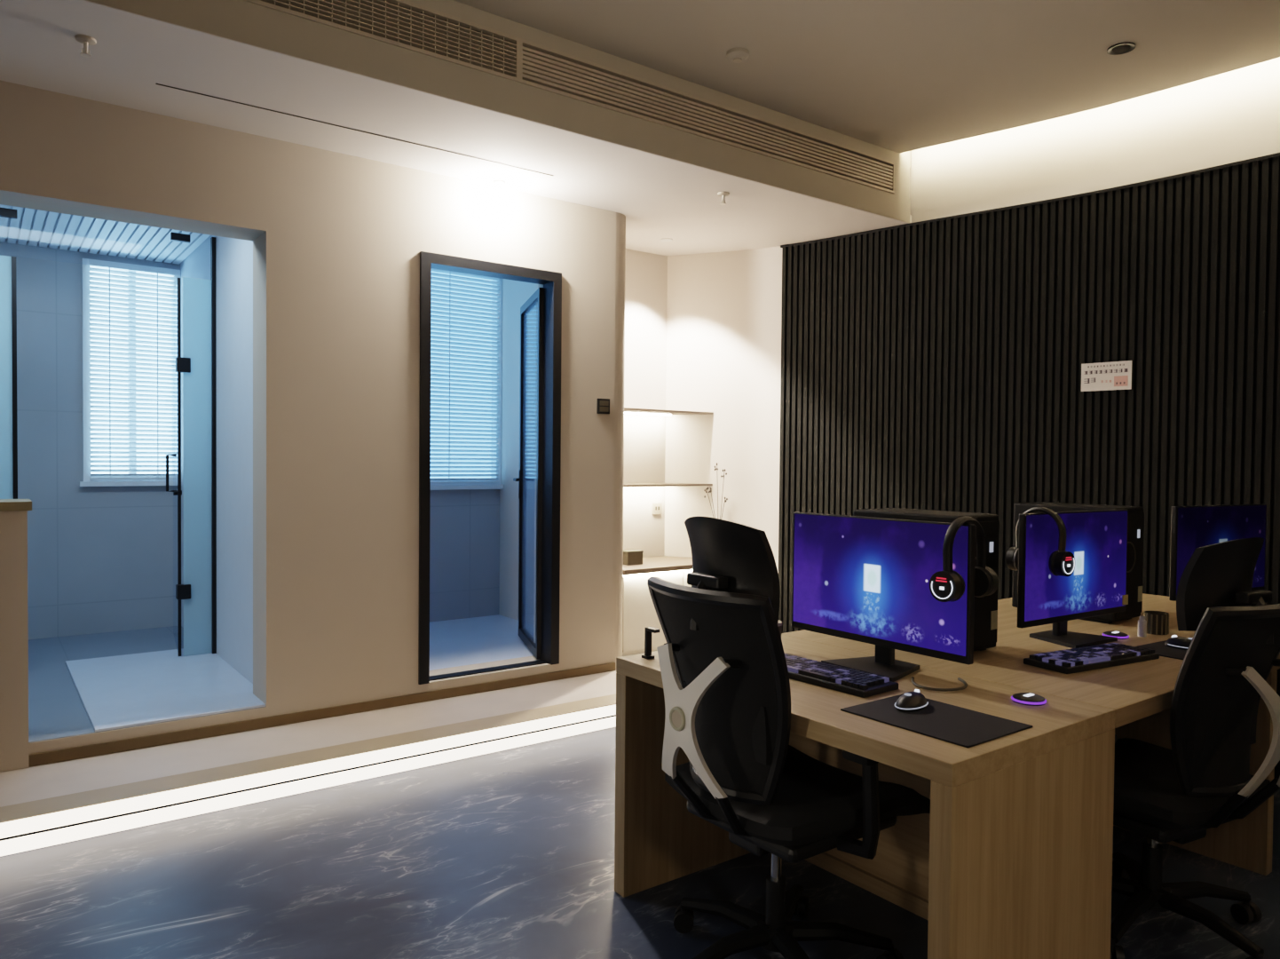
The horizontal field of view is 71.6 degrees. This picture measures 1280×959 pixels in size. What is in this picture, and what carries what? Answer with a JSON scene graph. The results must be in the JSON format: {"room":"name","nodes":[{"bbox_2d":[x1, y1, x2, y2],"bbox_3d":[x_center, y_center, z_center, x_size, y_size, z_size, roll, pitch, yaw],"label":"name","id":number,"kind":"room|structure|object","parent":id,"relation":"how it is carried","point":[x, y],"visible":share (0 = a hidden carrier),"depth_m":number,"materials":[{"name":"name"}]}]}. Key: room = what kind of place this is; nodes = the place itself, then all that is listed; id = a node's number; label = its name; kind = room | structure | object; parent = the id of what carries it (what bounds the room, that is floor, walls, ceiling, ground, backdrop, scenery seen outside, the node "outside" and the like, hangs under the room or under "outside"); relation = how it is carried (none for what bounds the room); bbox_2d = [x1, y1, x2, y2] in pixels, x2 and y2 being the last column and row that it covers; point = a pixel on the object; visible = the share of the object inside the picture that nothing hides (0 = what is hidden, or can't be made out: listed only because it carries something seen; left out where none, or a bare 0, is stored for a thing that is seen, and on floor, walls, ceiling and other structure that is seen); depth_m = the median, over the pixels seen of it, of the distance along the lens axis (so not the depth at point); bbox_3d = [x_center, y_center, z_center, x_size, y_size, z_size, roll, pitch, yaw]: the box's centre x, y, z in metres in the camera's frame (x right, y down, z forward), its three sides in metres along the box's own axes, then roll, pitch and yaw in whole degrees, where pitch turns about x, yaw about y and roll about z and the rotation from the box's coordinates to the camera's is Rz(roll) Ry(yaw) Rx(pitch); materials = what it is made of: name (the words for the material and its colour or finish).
{"room":"gaming room","nodes":[
{"label":"gaming room","id":0,"kind":"room"},
{"bbox_2d":[0,238,180,639],"bbox_3d":[-4.078,-0.228,5.187,2.490,2.415,0.100,0,2,-37],"label":"wall","id":1,"kind":"structure","parent":0,"point":[101,559],"depth_m":5.52,"materials":[{"name":"tile"}]},
{"bbox_2d":[79,258,181,486],"bbox_3d":[-3.282,-0.669,5.720,0.568,1.420,0.120,0,2,-37],"label":"window","id":2,"kind":"structure","parent":1,"relation":"in","point":[86,432],"depth_m":5.72,"materials":[{"name":"white plastic"}]},
{"bbox_2d":[89,259,175,480],"bbox_3d":[-3.240,-0.683,5.681,0.478,1.370,0.030,0,2,-37],"label":"blind","id":3,"kind":"object","parent":2,"relation":"attached to","point":[92,263],"visible":1,"depth_m":5.67,"materials":[{"name":"white plastic"}]},
{"bbox_2d":[0,204,209,264],"bbox_3d":[-3.434,-1.440,4.315,2.490,0.100,2.210,0,2,-37],"label":"ceiling","id":4,"kind":"structure","parent":0,"point":[44,228],"depth_m":5.14,"materials":[{"name":"white metal"}]},
{"bbox_2d":[28,625,266,742],"bbox_3d":[-3.387,1.056,4.277,2.490,0.103,2.446,0,2,-37],"label":"floor","id":5,"kind":"structure","parent":0,"point":[56,707],"depth_m":4.69,"materials":[{"name":"tile"}]},
{"bbox_2d":[0,207,216,655],"bbox_3d":[-3.618,-0.197,4.580,2.479,2.390,0.775,0,2,-37],"label":"glass door","id":6,"kind":"structure","parent":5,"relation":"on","point":[198,363],"depth_m":4.96,"materials":[{"name":"clear glass"}]},
{"bbox_2d":[65,647,265,731],"bbox_3d":[-2.389,1.007,4.430,0.703,0.012,1.494,0,2,-37],"label":"shower tray","id":7,"kind":"object","parent":5,"relation":"on","point":[116,691],"visible":0.86,"depth_m":4.28,"materials":[{"name":"ceramic"}]},
{"bbox_2d":[180,235,252,683],"bbox_3d":[-2.405,-0.200,5.122,0.110,2.795,2.210,0,2,-37],"label":"wall","id":8,"kind":"structure","parent":0,"point":[233,256],"depth_m":4.67,"materials":[{"name":"paint"}]},
{"bbox_2d":[0,670,616,837],"bbox_3d":[-1.989,1.179,3.837,7.400,0.113,1.250,0,2,-37],"label":"floor","id":9,"kind":"structure","parent":0,"point":[43,781],"depth_m":3.83,"materials":[{"name":"stone"}]},
{"bbox_2d":[0,703,616,855],"bbox_3d":[-1.611,1.192,3.332,7.400,0.110,0.012,0,2,-37],"label":"light strip","id":10,"kind":"object","parent":9,"relation":"attached to","point":[23,834],"visible":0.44,"depth_m":3.47,"materials":[{"name":"white plastic"}]},
{"bbox_2d":[0,693,616,822],"bbox_3d":[-1.650,1.133,3.400,7.420,0.004,0.154,0,2,-37],"label":"trim","id":11,"kind":"structure","parent":9,"relation":"attached to","point":[143,787],"depth_m":3.54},
{"bbox_2d":[622,555,692,655],"bbox_3d":[0.157,0.820,5.918,1.013,0.550,0.505,0,2,-37],"label":"base cabinet","id":12,"kind":"object","parent":9,"relation":"on","point":[638,610],"visible":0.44,"depth_m":5.54,"materials":[{"name":"beige paint"}]},
{"bbox_2d":[622,555,692,575],"bbox_3d":[0.159,0.560,5.912,1.013,0.030,0.505,0,2,-37],"label":"countertop","id":13,"kind":"structure","parent":12,"relation":"on","point":[662,563],"depth_m":5.69,"materials":[{"name":"grey wood"}]},
{"bbox_2d":[623,549,643,565],"bbox_3d":[-0.052,0.502,5.724,0.124,0.090,0.084,0,2,-37],"label":"storage box","id":14,"kind":"object","parent":13,"relation":"on","point":[630,557],"visible":0.84,"depth_m":5.69,"materials":[{"name":"brown cardboard"}]},
{"bbox_2d":[703,462,727,519],"bbox_3d":[0.511,0.216,5.987,0.211,0.660,0.090,0,2,-37],"label":"flowers","id":15,"kind":"object","parent":13,"relation":"on","point":[715,466],"visible":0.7,"depth_m":5.99,"materials":[{"name":"white plant"}]},
{"bbox_2d":[0,79,625,772],"bbox_3d":[-2.543,-0.142,3.468,6.085,2.760,0.275,0,2,-37],"label":"wall","id":16,"kind":"structure","parent":0,"point":[338,239],"depth_m":4.17,"materials":[{"name":"paint"}]},
{"bbox_2d":[28,662,615,766],"bbox_3d":[-2.536,1.103,3.374,5.970,0.045,0.012,0,2,-37],"label":"baseboard","id":17,"kind":"structure","parent":16,"relation":"attached to","point":[178,736],"depth_m":4.07,"materials":[{"name":"brown wood"}]},
{"bbox_2d":[418,251,561,684],"bbox_3d":[-0.713,-0.060,4.965,0.562,2.155,1.288,1,1,18],"label":"door","id":18,"kind":"structure","parent":16,"relation":"in","point":[549,297],"depth_m":4.89,"materials":[{"name":"black metal"}]},
{"bbox_2d":[596,398,609,413],"bbox_3d":[-0.208,-0.418,5.072,0.086,0.086,0.014,0,2,-37],"label":"wall switch","id":19,"kind":"object","parent":16,"relation":"attached to","point":[603,405],"visible":1,"depth_m":5.06,"materials":[{"name":"black plastic"}]},
{"bbox_2d":[0,0,911,256],"bbox_3d":[-1.882,-1.547,3.732,7.478,0.050,1.698,0,2,-37],"label":"ceiling","id":20,"kind":"structure","parent":0,"point":[659,197],"depth_m":3.79,"materials":[{"name":"paint"}]},
{"bbox_2d":[74,34,96,57],"bbox_3d":[-1.895,-1.478,3.036,0.064,0.057,0.064,0,2,-37],"label":"sprinkler","id":21,"kind":"object","parent":20,"relation":"attached to","point":[86,40],"visible":1,"depth_m":3.03,"materials":[{"name":"paint"}]},
{"bbox_2d":[155,83,553,175],"bbox_3d":[-1.143,-1.519,3.924,1.770,0.003,0.008,0,2,-37],"label":"ceiling slot","id":22,"kind":"object","parent":20,"relation":"attached to","point":[155,83],"visible":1,"depth_m":3.82,"materials":[{"name":"black metal"}]},
{"bbox_2d":[717,191,729,205],"bbox_3d":[0.444,-1.493,4.724,0.064,0.057,0.064,0,2,-37],"label":"sprinkler","id":23,"kind":"object","parent":20,"relation":"attached to","point":[723,194],"visible":1,"depth_m":4.72,"materials":[{"name":"paint"}]},
{"bbox_3d":[-0.723,-1.479,4.557,0.096,0.100,0.096,0,2,-37],"label":"ceiling lamp","id":24,"kind":"object","parent":20,"relation":"attached to","visible":0},
{"bbox_2d":[489,186,508,201],"bbox_3d":[-0.723,-1.459,4.557,0.096,0.060,0.096,0,2,-37],"label":"diffuser","id":25,"kind":"object","parent":24,"relation":"attached to","point":[500,193],"depth_m":4.52,"materials":[{"name":"white plastic"}]},
{"bbox_2d":[429,489,499,622],"bbox_3d":[-1.752,-0.312,5.926,1.900,2.595,0.100,0,2,-37],"label":"wall","id":26,"kind":"structure","parent":0,"point":[464,525],"depth_m":6.27,"materials":[{"name":"tile"}]},
{"bbox_2d":[430,271,503,489],"bbox_3d":[-1.756,-0.718,5.861,1.856,1.580,0.120,0,2,-37],"label":"window","id":27,"kind":"structure","parent":26,"relation":"in","point":[496,485],"depth_m":6.31,"materials":[{"name":"white plastic"}]},
{"bbox_2d":[430,268,500,483],"bbox_3d":[-1.715,-0.732,5.822,1.766,1.530,0.030,0,2,-37],"label":"blind","id":28,"kind":"object","parent":27,"relation":"attached to","point":[450,272],"visible":0.35,"depth_m":6.19,"materials":[{"name":"white plastic"}]},
{"bbox_2d":[429,614,534,670],"bbox_3d":[-1.397,1.051,5.414,1.840,0.100,1.410,0,2,-37],"label":"floor","id":29,"kind":"structure","parent":0,"point":[474,640],"depth_m":5.50,"materials":[{"name":"tile"}]},
{"bbox_2d":[498,278,538,642],"bbox_3d":[-0.777,-0.198,5.835,0.550,2.800,1.420,0,2,-37],"label":"wall","id":30,"kind":"structure","parent":0,"point":[515,293],"depth_m":6.24,"materials":[{"name":"white paint"}]},
{"bbox_2d":[0,726,1279,958],"bbox_3d":[0.278,1.364,1.310,8.000,0.100,6.900,0,2,-37],"label":"floor","id":31,"kind":"structure","parent":0,"point":[507,853],"depth_m":2.77,"materials":[{"name":"grey stone"}]},
{"bbox_2d":[647,515,930,958],"bbox_3d":[0.347,0.691,2.324,0.657,1.202,0.680,0,2,-37],"label":"office chair","id":32,"kind":"object","parent":31,"relation":"on","point":[722,662],"visible":0.98,"depth_m":2.15,"materials":[{"name":"black fabric"}]},
{"bbox_2d":[614,634,1115,958],"bbox_3d":[0.552,0.925,2.483,0.689,0.730,1.180,0,2,-37],"label":"desk","id":33,"kind":"object","parent":31,"relation":"on","point":[1011,857],"visible":0.68,"depth_m":2.13,"materials":[{"name":"brown wood"}]},
{"bbox_2d":[641,626,659,658],"bbox_3d":[0.035,0.502,2.720,0.028,0.095,0.059,0,2,-37],"label":"faucet","id":34,"kind":"object","parent":33,"relation":"on","point":[648,630],"visible":1,"depth_m":2.73,"materials":[{"name":"black metal"}]},
{"bbox_2d":[777,620,782,637],"bbox_3d":[0.417,0.503,2.852,0.077,0.095,0.077,0,2,-37],"label":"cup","id":35,"kind":"object","parent":33,"relation":"on","point":[779,622],"visible":0.18,"depth_m":2.83,"materials":[{"name":"black plastic"}]},
{"bbox_2d":[784,653,898,697],"bbox_3d":[0.497,0.544,2.512,0.150,0.029,0.450,0,2,-39],"label":"keyboard","id":36,"kind":"object","parent":33,"relation":"on","point":[861,683],"visible":0.71,"depth_m":2.41,"materials":[{"name":"black plastic"}]},
{"bbox_2d":[791,511,975,681],"bbox_3d":[0.704,0.335,2.617,0.200,0.447,0.640,0,2,-37],"label":"monitor","id":37,"kind":"object","parent":33,"relation":"on","point":[857,578],"visible":0.91,"depth_m":2.57,"materials":[{"name":"black plastic"}]},
{"bbox_2d":[929,515,998,601],"bbox_3d":[0.867,0.209,2.370,0.205,0.223,0.084,0,2,-37],"label":"headset","id":38,"kind":"object","parent":37,"relation":"hanging from","point":[946,585],"visible":0.94,"depth_m":2.33,"materials":[{"name":"black plastic"}]},
{"bbox_2d":[929,569,964,601],"bbox_3d":[0.804,0.279,2.324,0.048,0.084,0.084,0,2,-37],"label":"ear cup","id":39,"kind":"object","parent":38,"relation":"on","point":[944,585],"depth_m":2.31,"materials":[{"name":"black plastic"}]},
{"bbox_2d":[974,566,998,597],"bbox_3d":[0.929,0.278,2.418,0.048,0.084,0.084,0,2,-37],"label":"ear cup","id":40,"kind":"object","parent":38,"relation":"on","point":[986,580],"depth_m":2.39,"materials":[{"name":"black plastic"}]},
{"bbox_2d":[840,693,1032,747],"bbox_3d":[0.700,0.568,2.115,0.260,0.004,0.350,0,2,-37],"label":"mouse pad","id":41,"kind":"object","parent":33,"relation":"on","point":[952,723],"visible":0.8,"depth_m":2.08,"materials":[{"name":"black fabric"}]},
{"bbox_2d":[894,688,928,711],"bbox_3d":[0.673,0.544,2.200,0.068,0.038,0.122,2,2,41],"label":"computer mouse","id":42,"kind":"object","parent":41,"relation":"on","point":[910,701],"visible":1,"depth_m":2.17,"materials":[{"name":"black plastic"}]},
{"bbox_2d":[894,701,928,709],"bbox_3d":[0.666,0.556,2.193,0.068,0.003,0.101,2,2,41],"label":"light","id":43,"kind":"object","parent":42,"relation":"on","point":[899,705],"depth_m":2.16,"materials":[{"name":"white plastic"}]},
{"bbox_2d":[910,676,967,691],"bbox_3d":[0.821,0.558,2.422,0.151,0.007,0.131,1,1,2],"label":"cable","id":44,"kind":"object","parent":33,"relation":"on","point":[964,682],"visible":1,"depth_m":2.37,"materials":[{"name":"black rubber"}]},
{"bbox_2d":[1011,692,1046,705],"bbox_3d":[0.996,0.560,2.274,0.084,0.018,0.084,0,2,-37],"label":"hub","id":45,"kind":"object","parent":33,"relation":"on","point":[1029,699],"visible":1,"depth_m":2.25,"materials":[{"name":"black plastic"}]},
{"bbox_2d":[781,592,1279,875],"bbox_3d":[1.695,0.917,3.327,2.149,0.730,1.160,0,2,-37],"label":"desk","id":46,"kind":"object","parent":31,"relation":"on","point":[1141,693],"visible":0.24,"depth_m":2.91,"materials":[{"name":"brown wood"}]},
{"bbox_2d":[853,507,999,650],"bbox_3d":[0.953,0.330,2.978,0.220,0.445,0.431,0,2,-37],"label":"computer tower","id":47,"kind":"object","parent":46,"relation":"on","point":[985,616],"visible":0.26,"depth_m":2.85,"materials":[{"name":"black plastic"}]},
{"bbox_2d":[989,541,993,552],"bbox_3d":[1.123,0.216,2.837,0.017,0.033,0.003,0,2,-37],"label":"light","id":48,"kind":"object","parent":47,"relation":"attached to","point":[991,542],"depth_m":2.83,"materials":[{"name":"white plastic"}]},
{"bbox_2d":[1016,508,1128,647],"bbox_3d":[1.489,0.332,3.074,0.640,0.447,0.200,0,2,-34],"label":"monitor","id":49,"kind":"object","parent":46,"relation":"on","point":[1097,540],"visible":0.87,"depth_m":3.04,"materials":[{"name":"black plastic"}]},
{"bbox_2d":[1005,505,1074,576],"bbox_3d":[1.325,0.201,2.938,0.084,0.223,0.205,0,2,-34],"label":"headset","id":50,"kind":"object","parent":49,"relation":"hanging from","point":[1061,562],"visible":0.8,"depth_m":2.87,"materials":[{"name":"black plastic"}]},
{"bbox_2d":[1005,545,1018,570],"bbox_3d":[1.280,0.268,3.004,0.084,0.084,0.052,0,2,-37],"label":"ear cup","id":51,"kind":"object","parent":50,"relation":"on","point":[1012,554],"depth_m":2.99,"materials":[{"name":"black plastic"}]},
{"bbox_2d":[1048,550,1074,576],"bbox_3d":[1.368,0.272,2.876,0.084,0.084,0.052,0,2,-37],"label":"ear cup","id":52,"kind":"object","parent":50,"relation":"on","point":[1062,563],"depth_m":2.86,"materials":[{"name":"black plastic"}]},
{"bbox_2d":[1121,594,1128,605],"bbox_3d":[1.754,0.435,3.209,0.036,0.036,0.002,0,2,-34],"label":"sticky note","id":53,"kind":"object","parent":49,"relation":"attached to","point":[1125,597],"visible":1,"depth_m":3.21,"materials":[{"name":"yellow paper"}]},
{"bbox_2d":[1011,501,1144,623],"bbox_3d":[1.765,0.324,3.586,0.220,0.445,0.431,0,2,-37],"label":"computer tower","id":54,"kind":"object","parent":46,"relation":"on","point":[1135,525],"visible":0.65,"depth_m":3.45,"materials":[{"name":"black plastic"}]},
{"bbox_2d":[1137,529,1140,537],"bbox_3d":[1.936,0.210,3.446,0.017,0.033,0.003,0,2,-37],"label":"light","id":55,"kind":"object","parent":54,"relation":"attached to","point":[1138,530],"depth_m":3.44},
{"bbox_2d":[1023,642,1159,673],"bbox_3d":[1.398,0.548,2.744,0.450,0.029,0.150,0,1,-29],"label":"keyboard","id":56,"kind":"object","parent":46,"relation":"on","point":[1110,654],"visible":1,"depth_m":2.69,"materials":[{"name":"black plastic"}]},
{"bbox_2d":[1102,631,1129,639],"bbox_3d":[1.679,0.547,3.135,0.084,0.018,0.084,0,2,-37],"label":"hub","id":57,"kind":"object","parent":46,"relation":"on","point":[1119,635],"visible":0.95,"depth_m":3.11,"materials":[{"name":"black plastic"}]},
{"bbox_2d":[1102,632,1129,638],"bbox_3d":[1.679,0.550,3.135,0.084,0.005,0.084,0,2,-37],"label":"ring light","id":58,"kind":"object","parent":57,"relation":"on","point":[1117,635],"depth_m":3.11,"materials":[{"name":"purple plastic"}]},
{"bbox_2d":[1137,616,1146,637],"bbox_3d":[1.782,0.521,3.149,0.028,0.072,0.028,0,2,-37],"label":"bottle","id":59,"kind":"object","parent":46,"relation":"on","point":[1141,622],"visible":1,"depth_m":3.14,"materials":[{"name":"plastic"}]},
{"bbox_2d":[1144,610,1169,634],"bbox_3d":[1.870,0.519,3.215,0.080,0.075,0.079,0,2,-37],"label":"tumbler","id":60,"kind":"object","parent":46,"relation":"on","point":[1157,621],"visible":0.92,"depth_m":3.19,"materials":[{"name":"clear glass"}]},
{"bbox_2d":[1136,640,1187,659],"bbox_3d":[1.805,0.560,2.917,0.340,0.004,0.240,0,2,-33],"label":"mouse pad","id":61,"kind":"object","parent":46,"relation":"on","point":[1159,647],"visible":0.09,"depth_m":2.90,"materials":[{"name":"black fabric"}]},
{"bbox_2d":[1164,634,1192,649],"bbox_3d":[1.802,0.539,2.938,0.068,0.038,0.122,0,2,-33],"label":"computer mouse","id":62,"kind":"object","parent":61,"relation":"on","point":[1182,643],"visible":0.72,"depth_m":2.93,"materials":[{"name":"black plastic"}]},
{"bbox_2d":[1169,503,1266,600],"bbox_3d":[2.368,0.328,3.656,0.640,0.447,0.200,0,1,-28],"label":"monitor","id":63,"kind":"object","parent":46,"relation":"on","point":[1194,526],"visible":0.52,"depth_m":3.58,"materials":[{"name":"black plastic"}]},
{"bbox_2d":[1110,537,1279,958],"bbox_3d":[1.495,0.722,2.545,0.680,1.152,0.657,0,1,-29],"label":"office chair","id":64,"kind":"object","parent":31,"relation":"on","point":[1204,781],"visible":0.81,"depth_m":2.34,"materials":[{"name":"black fabric"}]},
{"bbox_2d":[623,248,667,557],"bbox_3d":[-0.091,-0.227,6.085,0.850,2.860,0.100,0,2,-37],"label":"wall","id":65,"kind":"structure","parent":0,"point":[646,273],"depth_m":6.11,"materials":[{"name":"white paint"}]},
{"bbox_2d":[652,502,662,513],"bbox_3d":[0.119,0.203,6.185,0.080,0.080,0.012,0,2,-37],"label":"wall outlet","id":66,"kind":"object","parent":65,"relation":"attached to","point":[656,506],"visible":1,"depth_m":6.18,"materials":[{"name":"plastic"}]},
{"bbox_2d":[623,482,712,486],"bbox_3d":[0.053,0.040,5.948,0.894,0.022,0.295,0,2,-37],"label":"wall shelf","id":67,"kind":"object","parent":65,"relation":"attached to","point":[624,484],"visible":0.64,"depth_m":5.90,"materials":[{"name":"grey wood"}]},
{"bbox_2d":[624,407,713,415],"bbox_3d":[0.058,-0.450,5.938,0.894,0.022,0.295,0,2,-37],"label":"wall shelf","id":68,"kind":"object","parent":65,"relation":"attached to","point":[627,410],"visible":0.64,"depth_m":5.92,"materials":[{"name":"grey wood"}]},
{"bbox_2d":[453,0,1279,153],"bbox_3d":[0.455,-1.854,0.786,7.691,0.060,5.800,0,2,-37],"label":"ceiling","id":69,"kind":"structure","parent":0,"point":[899,76],"depth_m":3.88,"materials":[{"name":"paint"}]},
{"bbox_2d":[726,47,749,63],"bbox_3d":[0.433,-1.876,3.943,0.100,0.037,0.100,0,2,-37],"label":"smoke detector","id":70,"kind":"object","parent":69,"relation":"attached to","point":[735,55],"visible":1,"depth_m":3.92,"materials":[{"name":"paint"}]},
{"bbox_2d":[1106,41,1135,55],"bbox_3d":[2.093,-1.874,3.861,0.110,0.006,0.110,0,2,-37],"label":"recessed light","id":71,"kind":"object","parent":69,"relation":"in","point":[1121,48],"visible":1,"depth_m":3.85,"materials":[{"name":"black plastic"}]},
{"bbox_2d":[664,57,1279,573],"bbox_3d":[2.742,-0.450,3.864,0.791,3.460,7.932,-1,2,-44],"label":"wall","id":72,"kind":"structure","parent":0,"point":[723,309],"depth_m":5.88,"materials":[{"name":"white paint"}]},
{"bbox_2d":[243,0,520,82],"bbox_3d":[-1.207,-1.738,3.198,1.720,0.180,0.063,0,2,-37],"label":"air vent","id":73,"kind":"object","parent":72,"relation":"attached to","point":[381,20],"visible":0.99,"depth_m":3.43,"materials":[{"name":"metal"}]},
{"bbox_2d":[87,0,911,222],"bbox_3d":[-1.394,-1.854,3.063,7.460,0.697,0.060,0,2,-37],"label":"air vent","id":74,"kind":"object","parent":72,"relation":"attached to","point":[240,20],"depth_m":3.74,"materials":[{"name":"paint"}]},
{"bbox_2d":[513,38,894,193],"bbox_3d":[0.474,-1.750,4.456,2.480,0.180,0.063,0,2,-37],"label":"air vent","id":75,"kind":"object","parent":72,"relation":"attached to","point":[551,70],"visible":0.96,"depth_m":4.25,"materials":[{"name":"metal"}]},
{"bbox_2d":[778,152,1279,632],"bbox_3d":[3.139,-0.079,3.508,0.361,2.742,6.469,-1,2,-40],"label":"wall panel","id":76,"kind":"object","parent":72,"relation":"attached to","point":[892,285],"depth_m":4.82,"materials":[{"name":"black wood"}]},
{"bbox_2d":[1081,360,1131,391],"bbox_3d":[2.403,-0.532,4.579,0.005,0.145,0.244,-1,2,-43],"label":"wall sign","id":77,"kind":"object","parent":72,"relation":"attached to","point":[1113,375],"visible":1,"depth_m":4.57,"materials":[{"name":"paper"}]},
{"bbox_2d":[1101,375,1128,386],"bbox_3d":[2.429,-0.502,4.548,0.001,0.052,0.129,-1,2,-43],"label":"print","id":78,"kind":"object","parent":77,"relation":"attached to","point":[1120,378],"depth_m":4.53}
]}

